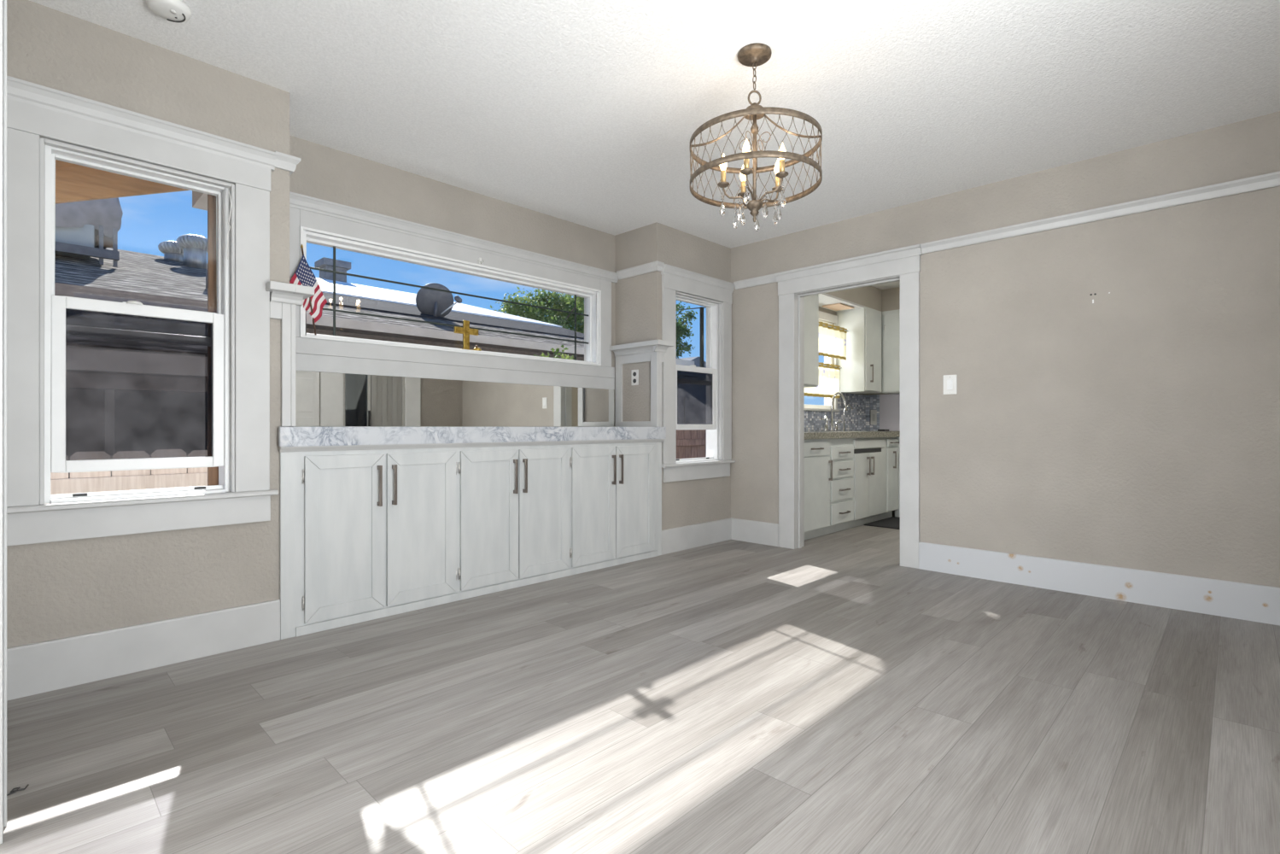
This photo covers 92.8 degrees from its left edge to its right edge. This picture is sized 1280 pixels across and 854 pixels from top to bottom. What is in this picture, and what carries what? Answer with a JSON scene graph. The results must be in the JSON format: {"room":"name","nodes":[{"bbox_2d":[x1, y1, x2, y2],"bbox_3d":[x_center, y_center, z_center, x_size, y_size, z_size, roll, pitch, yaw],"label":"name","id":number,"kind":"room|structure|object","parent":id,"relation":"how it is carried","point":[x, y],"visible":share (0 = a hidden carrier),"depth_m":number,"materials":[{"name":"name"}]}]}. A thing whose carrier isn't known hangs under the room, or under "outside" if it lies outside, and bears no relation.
{"room":"dining room","nodes":[
{"label":"dining room","id":0,"kind":"room"},
{"bbox_2d":[6,0,289,648],"bbox_3d":[-1.999,-0.283,2.444,0.140,2.466,1.032,0,0,44],"label":"wall","id":1,"kind":"structure","parent":0,"point":[72,587],"depth_m":2.40,"materials":[{"name":"beige paint"}]},
{"bbox_2d":[6,598,280,701],"bbox_3d":[-1.915,0.860,2.416,0.020,0.178,0.868,0,0,44],"label":"baseboard","id":2,"kind":"structure","parent":1,"relation":"attached to","point":[37,668],"depth_m":2.36,"materials":[{"name":"white paint"}]},
{"bbox_2d":[6,75,300,546],"bbox_3d":[-2.017,-0.402,2.571,0.448,1.632,0.948,0,0,44],"label":"window","id":3,"kind":"structure","parent":1,"relation":"in","point":[93,385],"depth_m":2.38,"materials":[{"name":"white paint"}]},
{"bbox_2d":[227,188,232,259],"bbox_3d":[-1.742,-0.860,2.587,0.008,0.300,0.018,0,0,44],"label":"cord","id":4,"kind":"object","parent":3,"relation":"hanging from","point":[228,189],"visible":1,"depth_m":2.58,"materials":[{"name":"white plastic"}]},
{"bbox_2d":[47,298,825,503],"bbox_3d":[-1.442,-0.450,3.450,0.468,3.800,11.320,0,0,44],"label":"wall","id":5,"kind":"structure","parent":0,"point":[584,298],"depth_m":4.81,"materials":[{"name":"white paint"}]},
{"bbox_2d":[192,190,207,210],"bbox_3d":[-2.122,-1.270,3.074,0.868,0.130,0.080,0,0,44],"label":"trim","id":6,"kind":"structure","parent":5,"relation":"attached to","point":[199,200],"depth_m":3.29,"materials":[{"name":"beige paint"}]},
{"bbox_2d":[55,159,632,231],"bbox_3d":[-1.208,-1.460,4.082,0.976,1.190,5.050,0,0,44],"label":"eave","id":7,"kind":"object","parent":5,"relation":"attached to","point":[73,182],"depth_m":3.12,"materials":[{"name":"brown wood"}]},
{"bbox_2d":[822,303,853,310],"bbox_3d":[2.062,-1.248,6.346,0.200,0.012,0.320,0,0,44],"label":"ceiling light","id":8,"kind":"object","parent":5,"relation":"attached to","point":[837,306],"visible":1,"depth_m":6.31,"materials":[{"name":"beige glass"}]},
{"bbox_2d":[818,306,866,431],"bbox_3d":[1.712,-0.283,6.271,0.098,2.466,2.637,0,0,44],"label":"wall","id":9,"kind":"structure","parent":5,"relation":"in","point":[821,309],"depth_m":6.57,"materials":[{"name":"paint"}]},
{"bbox_2d":[804,294,818,387],"bbox_3d":[1.249,-0.825,5.493,0.328,0.900,0.872,0,0,44],"label":"upper cabinet","id":10,"kind":"object","parent":9,"relation":"attached to","point":[811,302],"visible":0.17,"depth_m":5.59,"materials":[{"name":"paint"}]},
{"bbox_2d":[804,310,879,431],"bbox_3d":[1.779,-0.580,6.210,0.225,1.250,2.630,0,0,44],"label":"backsplash","id":11,"kind":"structure","parent":9,"relation":"attached to","point":[823,316],"depth_m":6.73,"materials":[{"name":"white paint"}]},
{"bbox_2d":[804,362,841,397],"bbox_3d":[1.816,-0.477,6.200,0.102,0.349,0.899,0,0,44],"label":"cafe curtain","id":12,"kind":"object","parent":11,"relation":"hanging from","point":[828,385],"visible":0.71,"depth_m":6.26,"materials":[{"name":"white fabric"}]},
{"bbox_2d":[818,321,847,360],"bbox_3d":[1.851,-0.880,6.207,0.142,0.334,0.959,0,0,44],"label":"curtain valance","id":13,"kind":"object","parent":11,"relation":"hanging from","point":[832,343],"visible":0.73,"depth_m":6.25,"materials":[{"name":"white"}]},
{"bbox_2d":[836,306,881,393],"bbox_3d":[2.423,-0.825,6.673,0.358,0.900,0.445,0,0,44],"label":"upper cabinet","id":14,"kind":"object","parent":9,"relation":"attached to","point":[861,371],"visible":0.94,"depth_m":6.51,"materials":[{"name":"paint"}]},
{"bbox_2d":[289,134,614,426],"bbox_3d":[-1.103,-0.283,4.004,0.140,2.466,2.691,0,0,44],"label":"wall","id":15,"kind":"structure","parent":0,"point":[324,172],"depth_m":3.76,"materials":[{"name":"beige paint"}]},
{"bbox_2d":[295,370,613,426],"bbox_3d":[-1.005,-0.149,3.992,0.016,0.290,2.279,0,0,44],"label":"mirror","id":16,"kind":"object","parent":15,"relation":"attached to","point":[322,399],"visible":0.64,"depth_m":3.74,"materials":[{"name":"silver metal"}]},
{"bbox_2d":[289,191,664,389],"bbox_3d":[-0.898,-0.756,3.834,0.580,0.923,2.493,0,0,44],"label":"window","id":17,"kind":"structure","parent":15,"relation":"in","point":[313,220],"depth_m":3.78,"materials":[{"name":"white paint"}]},
{"bbox_2d":[289,244,327,335],"bbox_3d":[-1.744,-0.720,3.193,0.058,0.466,0.215,0,0,21],"label":"flag","id":18,"kind":"object","parent":17,"relation":"on","point":[304,276],"visible":0.82,"depth_m":3.21,"materials":[{"name":"multicoloured fabric"}]},
{"bbox_2d":[453,320,478,350],"bbox_3d":[-1.117,-0.586,3.918,0.048,0.196,0.168,0,0,44],"label":"cross","id":19,"kind":"object","parent":17,"relation":"on","point":[465,330],"visible":0.93,"depth_m":3.91,"materials":[{"name":"gold metal"}]},
{"bbox_2d":[473,344,481,350],"bbox_3d":[-1.059,-0.511,3.971,0.054,0.046,0.053,0,0,-6],"label":"figurine","id":20,"kind":"object","parent":17,"relation":"on","point":[476,347],"visible":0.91,"depth_m":3.96,"materials":[{"name":"gold metal"}]},
{"bbox_2d":[614,227,642,426],"bbox_3d":[-0.044,-0.283,4.766,0.309,2.466,0.120,0,0,44],"label":"wall","id":21,"kind":"structure","parent":0,"point":[628,245],"depth_m":4.71,"materials":[{"name":"beige paint"}]},
{"bbox_2d":[631,369,638,385],"bbox_3d":[-0.040,-0.379,4.671,0.074,0.118,0.009,0,0,44],"label":"wall outlet","id":22,"kind":"object","parent":21,"relation":"attached to","point":[634,372],"visible":1,"depth_m":4.66,"materials":[{"name":"white plastic"}]},
{"bbox_2d":[0,510,1279,853],"bbox_3d":[-0.059,1.010,2.099,4.297,0.120,11.320,0,0,44],"label":"floor","id":23,"kind":"structure","parent":0,"point":[829,694],"depth_m":1.93,"materials":[{"name":"grey wood"}]},
{"bbox_2d":[6,783,28,795],"bbox_3d":[-1.625,0.948,1.592,0.030,0.004,0.039,0,0,-26],"label":"scrap","id":24,"kind":"object","parent":23,"relation":"on","point":[16,788],"visible":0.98,"depth_m":1.59,"materials":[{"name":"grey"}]},
{"bbox_2d":[279,447,457,639],"bbox_3d":[-1.453,0.519,3.176,0.512,0.860,0.862,0,0,44],"label":"base cabinet","id":25,"kind":"object","parent":23,"relation":"on","point":[365,535],"visible":1,"depth_m":2.96,"materials":[{"name":"white paint"}]},
{"bbox_2d":[278,426,666,451],"bbox_3d":[-0.875,0.055,3.778,0.498,0.114,2.551,0,0,44],"label":"countertop","id":26,"kind":"structure","parent":25,"relation":"on","point":[290,438],"depth_m":3.26,"materials":[{"name":"grey stone"}]},
{"bbox_2d":[265,280,314,426],"bbox_3d":[-1.718,-0.317,2.875,0.516,0.631,0.178,0,0,44],"label":"column","id":27,"kind":"structure","parent":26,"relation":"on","point":[283,296],"depth_m":2.73,"materials":[{"name":"white paint"}]},
{"bbox_2d":[609,338,674,426],"bbox_3d":[0.011,-0.317,4.644,0.516,0.631,0.178,0,0,44],"label":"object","id":28,"kind":"object","parent":26,"relation":"on","point":[652,351],"visible":1,"depth_m":4.55,"materials":[{"name":"white paint"}]},
{"bbox_2d":[456,444,570,600],"bbox_3d":[-0.876,0.519,3.766,0.512,0.860,0.788,0,0,44],"label":"base cabinet","id":29,"kind":"object","parent":23,"relation":"on","point":[513,501],"visible":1,"depth_m":3.57,"materials":[{"name":"white paint"}]},
{"bbox_2d":[569,442,661,575],"bbox_3d":[-0.295,0.519,4.361,0.512,0.860,0.874,0,0,44],"label":"base cabinet","id":30,"kind":"object","parent":23,"relation":"on","point":[616,488],"visible":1,"depth_m":4.15,"materials":[{"name":"white paint"}]},
{"bbox_2d":[804,438,832,539],"bbox_3d":[1.259,0.526,5.291,0.621,0.848,0.577,0,0,44],"label":"base cabinet","id":31,"kind":"object","parent":23,"relation":"on","point":[817,461],"visible":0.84,"depth_m":5.13,"materials":[{"name":"paint"}]},
{"bbox_2d":[823,438,853,535],"bbox_3d":[1.621,0.526,5.662,0.621,0.848,0.458,0,0,44],"label":"base cabinet","id":32,"kind":"object","parent":23,"relation":"on","point":[841,449],"visible":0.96,"depth_m":5.45,"materials":[{"name":"paint"}]},
{"bbox_2d":[847,437,884,528],"bbox_3d":[2.026,0.526,6.075,0.621,0.848,0.697,0,0,44],"label":"base cabinet","id":33,"kind":"object","parent":23,"relation":"on","point":[868,452],"visible":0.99,"depth_m":5.85,"materials":[{"name":"paint"}]},
{"bbox_2d":[863,516,900,529],"bbox_3d":[2.690,0.944,5.845,0.822,0.012,0.680,0,0,44],"label":"floor mat","id":34,"kind":"object","parent":23,"relation":"on","point":[892,522],"visible":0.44,"depth_m":5.90,"materials":[{"name":"black rubber"}]},
{"bbox_2d":[878,437,899,520],"bbox_3d":[2.385,0.526,6.443,0.621,0.848,0.329,0,0,44],"label":"base cabinet","id":35,"kind":"object","parent":23,"relation":"on","point":[891,451],"visible":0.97,"depth_m":6.22,"materials":[{"name":"paint"}]},
{"bbox_2d":[894,436,900,517],"bbox_3d":[3.293,0.526,6.165,2.308,0.848,0.574,0,0,44],"label":"base cabinet","id":36,"kind":"object","parent":23,"relation":"on","point":[897,511],"visible":0.02,"depth_m":6.37,"materials":[{"name":"paint"}]},
{"bbox_2d":[804,430,900,439],"bbox_3d":[2.575,0.073,5.431,2.308,0.056,2.635,0,0,44],"label":"countertop","id":37,"kind":"structure","parent":36,"relation":"on","point":[808,435],"depth_m":5.56,"materials":[{"name":"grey stone"}]},
{"bbox_2d":[820,391,847,431],"bbox_3d":[1.908,-0.156,6.094,0.101,0.400,0.578,0,0,44],"label":"faucet","id":38,"kind":"object","parent":37,"relation":"on","point":[826,418],"visible":0.98,"depth_m":6.16,"materials":[{"name":"silver metal"}]},
{"bbox_2d":[843,404,853,431],"bbox_3d":[2.180,-0.093,6.375,0.119,0.275,0.014,0,0,-22],"label":"tap","id":39,"kind":"object","parent":37,"relation":"on","point":[849,405],"visible":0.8,"depth_m":6.35,"materials":[{"name":"silver metal"}]},
{"bbox_2d":[29,0,1279,289],"bbox_3d":[-0.059,-1.576,2.099,4.297,0.120,11.320,0,0,44],"label":"ceiling","id":40,"kind":"structure","parent":0,"point":[585,113],"depth_m":2.70,"materials":[{"name":"paint"}]},
{"bbox_2d":[145,0,191,22],"bbox_3d":[-1.689,-1.497,2.185,0.132,0.036,0.132,0,0,44],"label":"smoke detector","id":41,"kind":"object","parent":40,"relation":"attached to","point":[171,10],"visible":1,"depth_m":2.17,"materials":[{"name":"white plastic"}]},
{"bbox_2d":[689,42,822,231],"bbox_3d":[0.464,-1.167,2.473,0.525,0.698,0.525,0,0,44],"label":"chandelier","id":42,"kind":"object","parent":40,"relation":"hanging from","point":[756,55],"visible":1,"depth_m":2.44,"materials":[{"name":"brown metal"}]},
{"bbox_2d":[642,222,730,530],"bbox_3d":[0.398,-0.283,4.897,0.140,2.466,0.925,0,0,44],"label":"wall","id":43,"kind":"structure","parent":0,"point":[688,502],"depth_m":4.70,"materials":[{"name":"beige paint"}]},
{"bbox_2d":[661,517,731,555],"bbox_3d":[0.467,0.860,4.853,0.020,0.178,0.891,0,0,44],"label":"baseboard","id":44,"kind":"structure","parent":43,"relation":"attached to","point":[674,540],"depth_m":4.81,"materials":[{"name":"white paint"}]},
{"bbox_2d":[660,263,776,482],"bbox_3d":[0.566,-0.402,4.757,0.656,1.632,0.891,0,0,44],"label":"window","id":45,"kind":"structure","parent":43,"relation":"in","point":[693,397],"depth_m":4.92,"materials":[{"name":"white paint"}]},
{"bbox_2d":[818,292,864,311],"bbox_3d":[1.898,-1.265,6.171,0.310,0.020,1.000,0,0,44],"label":"ceiling","id":46,"kind":"structure","parent":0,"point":[824,299],"depth_m":6.12,"materials":[{"name":"white paint"}]},
{"bbox_2d":[825,286,900,316],"bbox_3d":[2.644,-1.395,5.360,2.510,0.241,2.637,0,0,44],"label":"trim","id":47,"kind":"structure","parent":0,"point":[873,297],"depth_m":6.60,"materials":[{"name":"paint"}]},
{"bbox_2d":[870,409,876,425],"bbox_3d":[2.722,-0.113,7.114,0.081,0.175,0.008,0,0,44],"label":"wall outlet","id":48,"kind":"object","parent":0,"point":[873,412],"visible":1,"depth_m":7.11,"materials":[{"name":"white plastic"}]},
{"bbox_2d":[866,316,894,431],"bbox_3d":[4.016,-0.283,5.947,3.848,2.466,0.120,0,0,44],"label":"wall","id":49,"kind":"structure","parent":0,"point":[881,393],"depth_m":7.06,"materials":[{"name":"paint"}]},
{"bbox_2d":[879,393,900,431],"bbox_3d":[3.262,-0.165,6.596,1.354,0.419,0.005,0,0,44],"label":"panel","id":50,"kind":"object","parent":49,"relation":"attached to","point":[889,404],"visible":0.21,"depth_m":6.98,"materials":[{"name":"white laminate"}]},
{"bbox_2d":[882,309,900,394],"bbox_3d":[3.488,-0.825,6.143,1.998,0.900,0.336,0,0,44],"label":"upper cabinet","id":51,"kind":"object","parent":49,"relation":"attached to","point":[891,319],"visible":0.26,"depth_m":6.65,"materials":[{"name":"paint"}]},
{"bbox_2d":[730,111,1279,587],"bbox_3d":[2.096,-0.283,3.968,3.588,2.466,0.120,0,0,44],"label":"wall","id":52,"kind":"structure","parent":0,"point":[1136,426],"depth_m":3.44,"materials":[{"name":"beige paint"}]},
{"bbox_2d":[731,518,778,546],"bbox_3d":[0.942,0.860,4.998,0.456,0.178,0.020,0,0,44],"label":"baseboard","id":53,"kind":"structure","parent":52,"relation":"attached to","point":[764,533],"depth_m":4.98,"materials":[{"name":"white paint"}]},
{"bbox_2d":[774,244,923,568],"bbox_3d":[1.526,-0.132,4.500,1.108,2.164,0.191,0,0,44],"label":"door frame","id":54,"kind":"structure","parent":52,"relation":"in","point":[903,265],"depth_m":4.45,"materials":[{"name":"white paint"}]},
{"bbox_2d":[943,374,957,394],"bbox_3d":[2.011,-0.275,3.958,0.082,0.126,0.012,0,0,44],"label":"light switch","id":55,"kind":"object","parent":52,"relation":"attached to","point":[949,381],"visible":1,"depth_m":3.95,"materials":[{"name":"white plastic"}]},
{"bbox_2d":[918,541,1279,625],"bbox_3d":[2.602,0.860,3.376,2.037,0.178,0.020,0,0,44],"label":"baseboard","id":56,"kind":"structure","parent":52,"relation":"attached to","point":[1227,599],"depth_m":3.36,"materials":[{"name":"white wood"}]},
{"bbox_2d":[920,171,1279,254],"bbox_3d":[2.596,-1.188,3.370,2.037,0.061,0.036,0,0,44],"label":"rail","id":57,"kind":"object","parent":52,"relation":"attached to","point":[1269,180],"visible":0.94,"depth_m":3.35,"materials":[{"name":"white paint"}]},
{"bbox_3d":[-0.985,-0.283,0.815,3.588,2.466,0.120,0,0,44],"label":"wall","id":58,"kind":"structure","parent":0,"visible":0},
{"bbox_2d":[0,0,6,843],"bbox_3d":[-0.950,-0.130,0.802,1.780,2.160,0.150,0,0,44],"label":"door","id":59,"kind":"structure","parent":58,"relation":"in","point":[2,2],"depth_m":1.39,"materials":[{"name":"white paint"}]},
{"label":"outside","id":60,"kind":"structure","parent":0,"visible":0},
{"bbox_3d":[-9.194,1.550,21.568,36.700,0.200,42.000,0,0,44],"label":"ground","id":61,"kind":"structure","parent":60,"visible":0},
{"bbox_2d":[50,467,207,494],"bbox_3d":[-3.578,0.797,3.404,0.056,1.306,6.267,0,0,44],"label":"fence","id":62,"kind":"object","parent":61,"relation":"on","point":[90,482],"visible":0.02,"depth_m":3.78,"materials":[{"name":"brown wood"}]},
{"bbox_2d":[54,247,694,478],"bbox_3d":[-7.435,-0.550,6.091,7.250,4.000,16.320,0,0,44],"label":"house","id":63,"kind":"structure","parent":61,"relation":"on","point":[148,279],"depth_m":6.60,"materials":[{"name":"brown wood shingle siding"},{"name":"grey asphalt shingle"}]},
{"bbox_2d":[54,197,122,267],"bbox_3d":[-5.651,-2.058,5.660,1.115,1.090,1.233,0,0,44],"label":"cooler","id":64,"kind":"object","parent":63,"relation":"on","point":[84,229],"visible":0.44,"depth_m":5.62,"materials":[{"name":"grey paint"}]},
{"bbox_2d":[157,240,183,262],"bbox_3d":[-5.701,-2.130,7.473,0.320,0.278,0.326,0,0,44],"label":"vent","id":65,"kind":"object","parent":63,"relation":"on","point":[172,251],"visible":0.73,"depth_m":7.37,"materials":[{"name":"metal"}]},
{"bbox_2d":[176,233,207,268],"bbox_3d":[-5.306,-2.072,7.276,0.356,0.426,0.362,0,0,44],"label":"vent","id":66,"kind":"object","parent":63,"relation":"on","point":[195,247],"visible":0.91,"depth_m":7.17,"materials":[{"name":"metal"}]},
{"bbox_2d":[205,268,207,288],"bbox_3d":[-4.105,-1.399,5.815,0.059,0.200,0.059,0,0,44],"label":"vent pipe","id":67,"kind":"object","parent":63,"relation":"on","point":[206,269],"visible":0.22,"depth_m":5.79,"materials":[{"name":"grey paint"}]},
{"bbox_2d":[415,283,461,316],"bbox_3d":[-2.491,-1.549,7.572,0.547,0.424,0.228,0,0,-15],"label":"satellite dish","id":68,"kind":"object","parent":63,"relation":"on","point":[435,303],"visible":0.94,"depth_m":7.52,"materials":[{"name":"grey paint"}]},
{"bbox_2d":[490,286,584,333],"bbox_3d":[-1.971,-1.134,15.472,3.314,5.283,3.162,0,0,3],"label":"tree","id":69,"kind":"object","parent":61,"relation":"on","point":[566,320],"visible":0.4,"depth_m":14.97,"materials":[{"name":"green plant"}]},
{"bbox_2d":[533,344,574,359],"bbox_3d":[-0.899,0.313,6.481,0.531,2.377,0.618,0,0,-10],"label":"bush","id":70,"kind":"object","parent":61,"relation":"on","point":[562,346],"visible":0.06,"depth_m":6.46,"materials":[{"name":"green plant"}]},
{"bbox_2d":[676,301,697,358],"bbox_3d":[0.613,-0.602,13.162,1.270,4.213,1.584,0,0,5],"label":"tree","id":71,"kind":"object","parent":61,"relation":"on","point":[681,330],"visible":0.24,"depth_m":12.99,"materials":[{"name":"green plant"}]},
{"bbox_2d":[676,429,706,458],"bbox_3d":[1.768,0.732,9.805,0.056,1.436,7.697,0,0,44],"label":"fence","id":72,"kind":"object","parent":61,"relation":"on","point":[690,443],"visible":0.02,"depth_m":8.75,"materials":[{"name":"brown wood"}]},
{"bbox_2d":[680,356,706,430],"bbox_3d":[0.691,0.130,10.580,0.840,2.640,1.340,0,0,44],"label":"shed","id":73,"kind":"object","parent":61,"relation":"on","point":[696,359],"visible":0.02,"depth_m":10.28,"materials":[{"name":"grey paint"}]},
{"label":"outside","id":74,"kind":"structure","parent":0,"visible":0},
{"bbox_2d":[678,306,706,309],"bbox_3d":[2.183,-2.797,13.143,4.735,0.837,0.023,0,0,-10],"label":"power line","id":75,"kind":"object","parent":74,"point":[703,306],"visible":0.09,"depth_m":12.95,"materials":[{"name":"grey"}]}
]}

